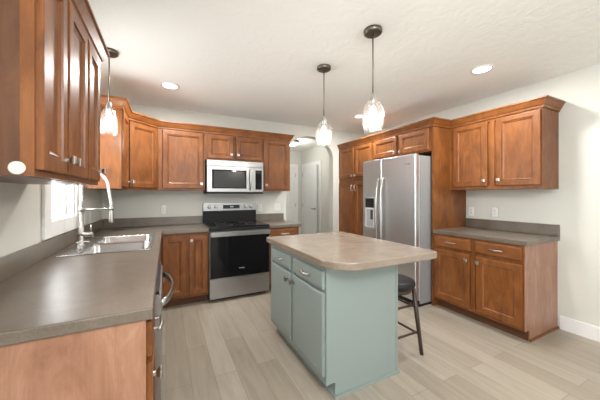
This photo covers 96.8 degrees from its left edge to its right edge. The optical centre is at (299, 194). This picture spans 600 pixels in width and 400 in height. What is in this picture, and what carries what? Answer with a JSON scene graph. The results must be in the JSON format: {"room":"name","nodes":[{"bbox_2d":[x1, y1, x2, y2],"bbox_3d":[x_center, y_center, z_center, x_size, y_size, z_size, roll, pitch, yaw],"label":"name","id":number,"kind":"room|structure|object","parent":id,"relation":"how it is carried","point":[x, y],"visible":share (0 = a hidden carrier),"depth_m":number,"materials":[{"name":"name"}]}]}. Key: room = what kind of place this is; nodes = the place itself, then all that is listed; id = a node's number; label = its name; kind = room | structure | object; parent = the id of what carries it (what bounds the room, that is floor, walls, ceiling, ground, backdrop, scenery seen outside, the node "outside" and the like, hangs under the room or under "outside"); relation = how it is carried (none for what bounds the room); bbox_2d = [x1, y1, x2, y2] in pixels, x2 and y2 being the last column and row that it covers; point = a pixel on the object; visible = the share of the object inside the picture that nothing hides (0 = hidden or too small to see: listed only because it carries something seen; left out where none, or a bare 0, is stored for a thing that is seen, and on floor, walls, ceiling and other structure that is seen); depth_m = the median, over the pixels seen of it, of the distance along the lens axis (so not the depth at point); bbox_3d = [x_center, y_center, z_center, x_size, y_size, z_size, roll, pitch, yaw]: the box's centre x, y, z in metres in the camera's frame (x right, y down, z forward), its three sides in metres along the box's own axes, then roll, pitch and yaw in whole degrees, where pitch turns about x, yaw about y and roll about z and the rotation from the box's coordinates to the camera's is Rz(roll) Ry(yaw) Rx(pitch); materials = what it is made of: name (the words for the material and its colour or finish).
{"room":"kitchen","nodes":[
{"label":"kitchen","id":0,"kind":"room"},
{"bbox_2d":[0,182,101,256],"bbox_3d":[-0.821,0.069,-0.060,0.120,2.480,7.630,0,0,-27],"label":"wall","id":1,"kind":"structure","parent":0,"point":[20,204],"depth_m":1.47,"materials":[{"name":"white paint"}]},
{"bbox_2d":[0,0,87,182],"bbox_3d":[-1.098,-0.446,1.048,0.376,0.770,0.580,0,0,-27],"label":"upper cabinet","id":2,"kind":"object","parent":1,"relation":"attached to","point":[44,43],"visible":1,"depth_m":0.87,"materials":[{"name":"brown wood"}]},
{"bbox_2d":[8,161,25,173],"bbox_3d":[-0.882,-0.085,0.830,0.041,0.041,0.003,0,0,-27],"label":"sticker","id":3,"kind":"object","parent":2,"relation":"attached to","point":[15,167],"visible":1,"depth_m":0.83,"materials":[{"name":"white"}]},
{"bbox_2d":[5,41,106,184],"bbox_3d":[-1.301,-0.446,1.450,0.376,0.770,0.319,0,0,-27],"label":"upper cabinet","id":4,"kind":"object","parent":1,"relation":"attached to","point":[94,170],"visible":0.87,"depth_m":1.51,"materials":[{"name":"brown wood"}]},
{"bbox_2d":[41,184,79,239],"bbox_3d":[-1.837,-0.283,1.992,0.128,1.135,0.760,0,0,-27],"label":"window","id":5,"kind":"structure","parent":1,"relation":"in","point":[61,219],"depth_m":2.03,"materials":[{"name":"white glass"}]},
{"bbox_2d":[68,0,109,64],"bbox_3d":[-1.171,-0.861,1.190,0.376,0.090,1.003,0,0,-27],"label":"crown molding","id":6,"kind":"structure","parent":1,"relation":"attached to","point":[82,8],"depth_m":1.37,"materials":[{"name":"brown wood"}]},
{"bbox_2d":[0,216,202,282],"bbox_3d":[-1.251,0.348,2.225,1.164,0.111,2.919,0,0,-27],"label":"backsplash","id":7,"kind":"structure","parent":1,"relation":"attached to","point":[11,264],"depth_m":1.92,"materials":[{"name":"beige laminate"}]},
{"bbox_2d":[83,106,131,188],"bbox_3d":[-1.894,-0.446,2.628,0.376,0.770,0.398,0,0,-27],"label":"upper cabinet","id":8,"kind":"object","parent":1,"relation":"attached to","point":[114,138],"visible":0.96,"depth_m":2.49,"materials":[{"name":"brown wood"}]},
{"bbox_2d":[102,103,365,231],"bbox_3d":[-0.602,0.069,4.254,4.150,2.480,0.120,0,0,-27],"label":"wall","id":9,"kind":"structure","parent":0,"point":[126,203],"depth_m":3.85,"materials":[{"name":"white paint"}]},
{"bbox_2d":[95,120,157,189],"bbox_3d":[-2.013,-0.446,3.126,0.611,0.770,0.622,0,0,-27],"label":"upper cabinet","id":10,"kind":"object","parent":9,"relation":"attached to","point":[143,139],"visible":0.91,"depth_m":3.04,"materials":[{"name":"brown wood"}]},
{"bbox_2d":[100,94,293,140],"bbox_3d":[-1.155,-0.861,3.393,0.626,0.090,2.644,0,0,45],"label":"crown molding","id":11,"kind":"structure","parent":10,"relation":"on","point":[116,102],"depth_m":3.35,"materials":[{"name":"brown wood"}]},
{"bbox_2d":[160,205,165,213],"bbox_3d":[-1.827,0.194,3.564,0.072,0.116,0.009,0,0,-27],"label":"wall outlet","id":12,"kind":"object","parent":9,"relation":"attached to","point":[162,207],"visible":1,"depth_m":3.56,"materials":[{"name":"white plastic"}]},
{"bbox_2d":[158,128,204,190],"bbox_3d":[-1.551,-0.446,3.496,0.542,0.770,0.376,0,0,-27],"label":"upper cabinet","id":13,"kind":"object","parent":9,"relation":"attached to","point":[181,154],"visible":1,"depth_m":3.36,"materials":[{"name":"brown wood"}]},
{"bbox_2d":[205,133,262,162],"bbox_3d":[-0.955,-0.648,3.796,0.790,0.365,0.376,0,0,-27],"label":"upper cabinet","id":14,"kind":"object","parent":9,"relation":"attached to","point":[217,146],"visible":0.98,"depth_m":3.66,"materials":[{"name":"brown wood"}]},
{"bbox_2d":[203,160,262,193],"bbox_3d":[-0.937,-0.239,3.753,0.756,0.440,0.466,0,0,-27],"label":"microwave","id":15,"kind":"object","parent":14,"relation":"attached to","point":[221,176],"visible":0.99,"depth_m":3.58,"materials":[{"name":"silver plastic"}]},
{"bbox_2d":[256,213,283,220],"bbox_3d":[-0.483,0.348,4.234,0.479,0.111,0.019,0,0,-27],"label":"backsplash","id":16,"kind":"structure","parent":9,"relation":"attached to","point":[270,216],"depth_m":4.23,"materials":[{"name":"beige laminate"}]},
{"bbox_2d":[263,139,289,190],"bbox_3d":[-0.407,-0.446,4.072,0.432,0.770,0.376,0,0,-27],"label":"upper cabinet","id":17,"kind":"object","parent":9,"relation":"attached to","point":[276,153],"visible":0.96,"depth_m":3.94,"materials":[{"name":"brown wood"}]},
{"bbox_2d":[274,203,280,210],"bbox_3d":[-0.367,0.192,4.299,0.116,0.116,0.009,0,0,-27],"label":"wall switch","id":18,"kind":"object","parent":9,"relation":"attached to","point":[277,206],"visible":1,"depth_m":4.30,"materials":[{"name":"white plastic"}]},
{"bbox_2d":[290,150,300,234],"bbox_3d":[-0.934,0.069,6.706,2.360,2.480,0.120,0,0,-27],"label":"wall","id":19,"kind":"structure","parent":0,"point":[295,156],"depth_m":7.09,"materials":[{"name":"white paint"}]},
{"bbox_2d":[286,164,297,222],"bbox_3d":[-0.479,0.249,6.847,0.960,2.120,0.036,0,0,-27],"label":"door","id":20,"kind":"structure","parent":19,"relation":"in","point":[292,195],"depth_m":6.99,"materials":[{"name":"white paint"}]},
{"bbox_2d":[301,145,328,233],"bbox_3d":[0.592,0.069,6.164,0.120,2.480,2.220,0,0,-27],"label":"wall","id":21,"kind":"structure","parent":0,"point":[319,152],"depth_m":6.17,"materials":[{"name":"white paint"}]},
{"bbox_2d":[302,164,316,233],"bbox_3d":[0.214,0.289,6.632,0.094,2.020,0.774,0,0,-24],"label":"door","id":22,"kind":"structure","parent":21,"relation":"in","point":[309,174],"depth_m":6.61,"materials":[{"name":"white paint"}]},
{"bbox_2d":[302,160,320,232],"bbox_3d":[0.269,0.246,6.651,0.020,2.125,0.960,0,0,-27],"label":"trim","id":23,"kind":"structure","parent":21,"relation":"attached to","point":[318,162],"depth_m":6.29,"materials":[{"name":"white wood"}]},
{"bbox_2d":[88,0,599,150],"bbox_3d":[0.588,-1.221,1.891,4.390,0.100,10.050,0,0,-27],"label":"ceiling","id":24,"kind":"structure","parent":0,"point":[248,59],"depth_m":2.19,"materials":[{"name":"white paint"}]},
{"bbox_2d":[105,47,118,124],"bbox_3d":[-1.553,-0.831,2.166,0.128,0.679,0.128,0,0,-27],"label":"pendant lamp","id":25,"kind":"object","parent":24,"relation":"hanging from","point":[113,53],"visible":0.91,"depth_m":2.16,"materials":[{"name":"silver metal"}]},
{"bbox_2d":[106,101,111,113],"bbox_3d":[-1.553,-0.714,2.166,0.044,0.095,0.044,0,0,-27],"label":"socket","id":26,"kind":"object","parent":25,"relation":"attached to","point":[108,106],"depth_m":2.15,"materials":[{"name":"silver metal"}]},
{"bbox_2d":[160,82,179,89],"bbox_3d":[-1.390,-1.166,2.848,0.190,0.008,0.190,0,0,-27],"label":"recessed light","id":27,"kind":"object","parent":24,"relation":"in","point":[168,85],"visible":1,"depth_m":2.83,"materials":[{"name":"white glass"}]},
{"bbox_2d":[290,140,298,145],"bbox_3d":[-0.190,-1.119,5.782,0.330,0.103,0.330,0,0,-27],"label":"flush ceiling light","id":28,"kind":"object","parent":24,"relation":"attached to","point":[295,142],"visible":0.54,"depth_m":5.69,"materials":[{"name":"white glass"}]},
{"bbox_2d":[317,64,330,136],"bbox_3d":[0.219,-0.805,2.437,0.154,0.729,0.154,0,0,-27],"label":"pendant lamp","id":29,"kind":"object","parent":24,"relation":"hanging from","point":[322,68],"visible":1,"depth_m":2.42,"materials":[{"name":"silver metal"}]},
{"bbox_2d":[322,115,325,125],"bbox_3d":[0.219,-0.678,2.437,0.044,0.095,0.044,0,0,-27],"label":"socket","id":30,"kind":"object","parent":29,"relation":"attached to","point":[323,118],"depth_m":2.42,"materials":[{"name":"silver metal"}]},
{"bbox_2d":[353,114,366,117],"bbox_3d":[0.889,-1.166,3.947,0.190,0.008,0.190,0,0,-27],"label":"recessed light","id":31,"kind":"object","parent":24,"relation":"in","point":[357,115],"visible":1,"depth_m":3.94,"materials":[{"name":"white glass"}]},
{"bbox_2d":[364,24,381,119],"bbox_3d":[0.517,-0.805,1.890,0.154,0.729,0.154,0,0,-27],"label":"pendant lamp","id":32,"kind":"object","parent":24,"relation":"hanging from","point":[372,31],"visible":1,"depth_m":1.88,"materials":[{"name":"silver metal"}]},
{"bbox_2d":[370,92,375,106],"bbox_3d":[0.517,-0.678,1.890,0.044,0.095,0.044,0,0,-27],"label":"socket","id":33,"kind":"object","parent":32,"relation":"attached to","point":[372,98],"depth_m":1.88,"materials":[{"name":"silver metal"}]},
{"bbox_2d":[470,64,494,73],"bbox_3d":[1.691,-1.166,2.475,0.190,0.008,0.190,0,0,-27],"label":"recessed light","id":34,"kind":"object","parent":24,"relation":"in","point":[485,68],"visible":1,"depth_m":2.47,"materials":[{"name":"white glass"}]},
{"bbox_2d":[162,290,599,399],"bbox_3d":[0.588,1.349,1.891,4.390,0.080,10.050,0,0,-27],"label":"floor","id":35,"kind":"structure","parent":0,"point":[229,348],"depth_m":2.08,"materials":[{"name":"beige wood"}]},
{"bbox_2d":[0,305,164,399],"bbox_3d":[-0.866,0.878,0.966,0.669,0.862,0.302,0,0,-27],"label":"base cabinet","id":36,"kind":"object","parent":35,"relation":"on","point":[117,362],"visible":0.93,"depth_m":0.88,"materials":[{"name":"brown wood"}]},
{"bbox_2d":[154,262,173,399],"bbox_3d":[-1.046,0.880,1.397,0.694,0.858,0.612,0,0,-27],"label":"dishwasher","id":37,"kind":"object","parent":35,"relation":"on","point":[160,301],"visible":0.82,"depth_m":1.26,"materials":[{"name":"silver metal"}]},
{"bbox_2d":[160,232,207,307],"bbox_3d":[-1.484,0.878,3.370,0.547,0.862,0.661,0,0,-27],"label":"base cabinet","id":38,"kind":"object","parent":35,"relation":"on","point":[184,257],"visible":0.81,"depth_m":3.13,"materials":[{"name":"brown wood"}]},
{"bbox_2d":[203,202,270,300],"bbox_3d":[-0.880,0.712,3.637,0.768,1.195,0.723,0,0,-27],"label":"range","id":39,"kind":"object","parent":35,"relation":"on","point":[238,249],"visible":1,"depth_m":3.38,"materials":[{"name":"grey paint"}]},
{"bbox_2d":[204,220,269,228],"bbox_3d":[-0.874,0.395,3.626,0.760,0.017,0.606,0,0,-27],"label":"cooktop","id":40,"kind":"object","parent":39,"relation":"in","point":[213,224],"depth_m":3.50,"materials":[{"name":"black glass"}]},
{"bbox_2d":[269,227,298,289],"bbox_3d":[-0.343,0.878,3.941,0.450,0.862,0.667,0,0,-27],"label":"base cabinet","id":41,"kind":"object","parent":35,"relation":"on","point":[285,231],"visible":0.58,"depth_m":3.64,"materials":[{"name":"brown wood"}]},
{"bbox_2d":[256,213,300,227],"bbox_3d":[-0.342,0.369,3.955,0.479,0.153,0.644,0,0,-27],"label":"countertop","id":42,"kind":"structure","parent":41,"relation":"on","point":[276,220],"depth_m":4.13,"materials":[{"name":"beige laminate"}]},
{"bbox_2d":[271,244,399,399],"bbox_3d":[0.201,0.881,2.251,0.690,0.856,1.000,0,0,-27],"label":"base cabinet","id":43,"kind":"object","parent":35,"relation":"on","point":[342,325],"visible":0.92,"depth_m":1.84,"materials":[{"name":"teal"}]},
{"bbox_2d":[266,232,436,270],"bbox_3d":[0.337,0.427,2.235,0.888,0.047,1.190,0,0,-27],"label":"countertop","id":44,"kind":"structure","parent":43,"relation":"on","point":[344,251],"depth_m":1.94,"materials":[{"name":"beige laminate"}]},
{"bbox_2d":[339,141,373,235],"bbox_3d":[1.175,0.239,4.570,0.687,2.140,0.906,0,0,-27],"label":"pantry cabinet","id":45,"kind":"object","parent":35,"relation":"on","point":[351,159],"visible":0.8,"depth_m":4.48,"materials":[{"name":"brown wood"}]},
{"bbox_2d":[337,95,565,149],"bbox_3d":[1.457,-0.861,3.567,0.477,0.090,2.944,0,0,-39],"label":"crown molding","id":46,"kind":"structure","parent":45,"relation":"on","point":[546,101],"depth_m":3.04,"materials":[{"name":"brown wood"}]},
{"bbox_2d":[363,153,431,306],"bbox_3d":[1.466,0.411,3.657,0.914,1.795,0.925,0,0,-27],"label":"refrigerator","id":47,"kind":"object","parent":35,"relation":"on","point":[397,190],"visible":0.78,"depth_m":3.21,"materials":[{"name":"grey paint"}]},
{"bbox_2d":[398,274,423,355],"bbox_3d":[0.787,1.003,2.257,0.354,0.616,0.354,0,0,-27],"label":"bar stool","id":48,"kind":"object","parent":35,"relation":"on","point":[406,284],"visible":0.35,"depth_m":2.18,"materials":[{"name":"black metal"}]},
{"bbox_2d":[432,126,465,305],"bbox_3d":[1.850,0.239,3.297,0.629,2.140,0.026,0,0,-27],"label":"end panel","id":49,"kind":"object","parent":35,"relation":"on","point":[448,206],"visible":0.55,"depth_m":3.23,"materials":[{"name":"brown wood"}]},
{"bbox_2d":[434,233,558,341],"bbox_3d":[2.037,0.878,2.867,0.679,0.862,0.906,0,0,-27],"label":"base cabinet","id":50,"kind":"object","parent":35,"relation":"on","point":[512,289],"visible":0.99,"depth_m":2.56,"materials":[{"name":"brown wood"}]},
{"bbox_2d":[433,218,559,245],"bbox_3d":[2.055,0.369,2.872,0.644,0.153,0.913,0,0,-27],"label":"countertop","id":51,"kind":"structure","parent":50,"relation":"on","point":[510,232],"depth_m":2.80,"materials":[{"name":"grey laminate"}]},
{"bbox_3d":[-1.518,0.878,2.255,0.663,0.862,1.330,0,0,-27],"label":"base cabinet","id":52,"kind":"object","parent":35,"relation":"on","visible":0},
{"bbox_2d":[0,216,208,346],"bbox_3d":[-1.251,0.369,2.225,1.164,0.153,2.919,0,0,-27],"label":"countertop","id":53,"kind":"structure","parent":52,"relation":"on","point":[43,295],"depth_m":1.23,"materials":[{"name":"beige laminate"}]},
{"bbox_2d":[77,173,113,245],"bbox_3d":[-1.646,0.103,2.150,0.246,0.590,0.058,0,0,-27],"label":"faucet","id":54,"kind":"object","parent":53,"relation":"on","point":[81,234],"visible":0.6,"depth_m":2.11,"materials":[{"name":"silver metal"}]},
{"bbox_2d":[55,234,154,256],"bbox_3d":[-1.539,0.493,2.231,0.547,0.191,0.870,0,0,-27],"label":"sink","id":55,"kind":"object","parent":53,"relation":"in","point":[109,244],"visible":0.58,"depth_m":2.23,"materials":[{"name":"grey metal"}]},
{"bbox_2d":[74,241,89,249],"bbox_3d":[-1.602,0.366,1.959,0.092,0.064,0.041,0,0,-27],"label":"soap dispenser","id":56,"kind":"object","parent":55,"relation":"on","point":[76,243],"visible":1,"depth_m":1.94,"materials":[{"name":"silver metal"}]},
{"bbox_2d":[366,64,599,327],"bbox_3d":[2.994,0.069,1.859,0.120,2.480,7.630,0,0,-27],"label":"wall","id":57,"kind":"structure","parent":0,"point":[575,206],"depth_m":2.54,"materials":[{"name":"white paint"}]},
{"bbox_2d":[374,126,431,159],"bbox_3d":[1.601,-0.678,3.731,0.681,0.305,0.970,0,0,-27],"label":"upper cabinet","id":58,"kind":"object","parent":57,"relation":"attached to","point":[419,141],"visible":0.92,"depth_m":3.49,"materials":[{"name":"brown wood"}]},
{"bbox_2d":[468,207,473,215],"bbox_3d":[2.163,0.204,3.365,0.009,0.116,0.072,0,0,-27],"label":"wall outlet","id":59,"kind":"object","parent":57,"relation":"attached to","point":[470,209],"visible":1,"depth_m":3.36,"materials":[{"name":"white plastic"}]},
{"bbox_2d":[492,207,498,216],"bbox_3d":[2.286,0.201,3.120,0.009,0.116,0.072,0,0,-27],"label":"wall outlet","id":60,"kind":"object","parent":57,"relation":"attached to","point":[495,210],"visible":1,"depth_m":3.12,"materials":[{"name":"white plastic"}]},
{"bbox_2d":[450,107,558,189],"bbox_3d":[2.169,-0.446,2.936,0.381,0.770,0.902,0,0,-27],"label":"upper cabinet","id":61,"kind":"object","parent":57,"relation":"attached to","point":[520,150],"visible":0.98,"depth_m":2.71,"materials":[{"name":"brown wood"}]},
{"bbox_2d":[465,218,559,235],"bbox_3d":[2.334,0.348,3.012,0.020,0.111,0.913,0,0,-27],"label":"backsplash","id":62,"kind":"structure","parent":57,"relation":"attached to","point":[524,227],"depth_m":2.93,"materials":[{"name":"grey laminate"}]},
{"bbox_2d":[560,315,599,341],"bbox_3d":[3.596,1.243,0.514,0.013,0.132,4.685,0,0,-27],"label":"baseboard","id":63,"kind":"structure","parent":57,"relation":"attached to","point":[592,332],"depth_m":2.47,"materials":[{"name":"white wood"}]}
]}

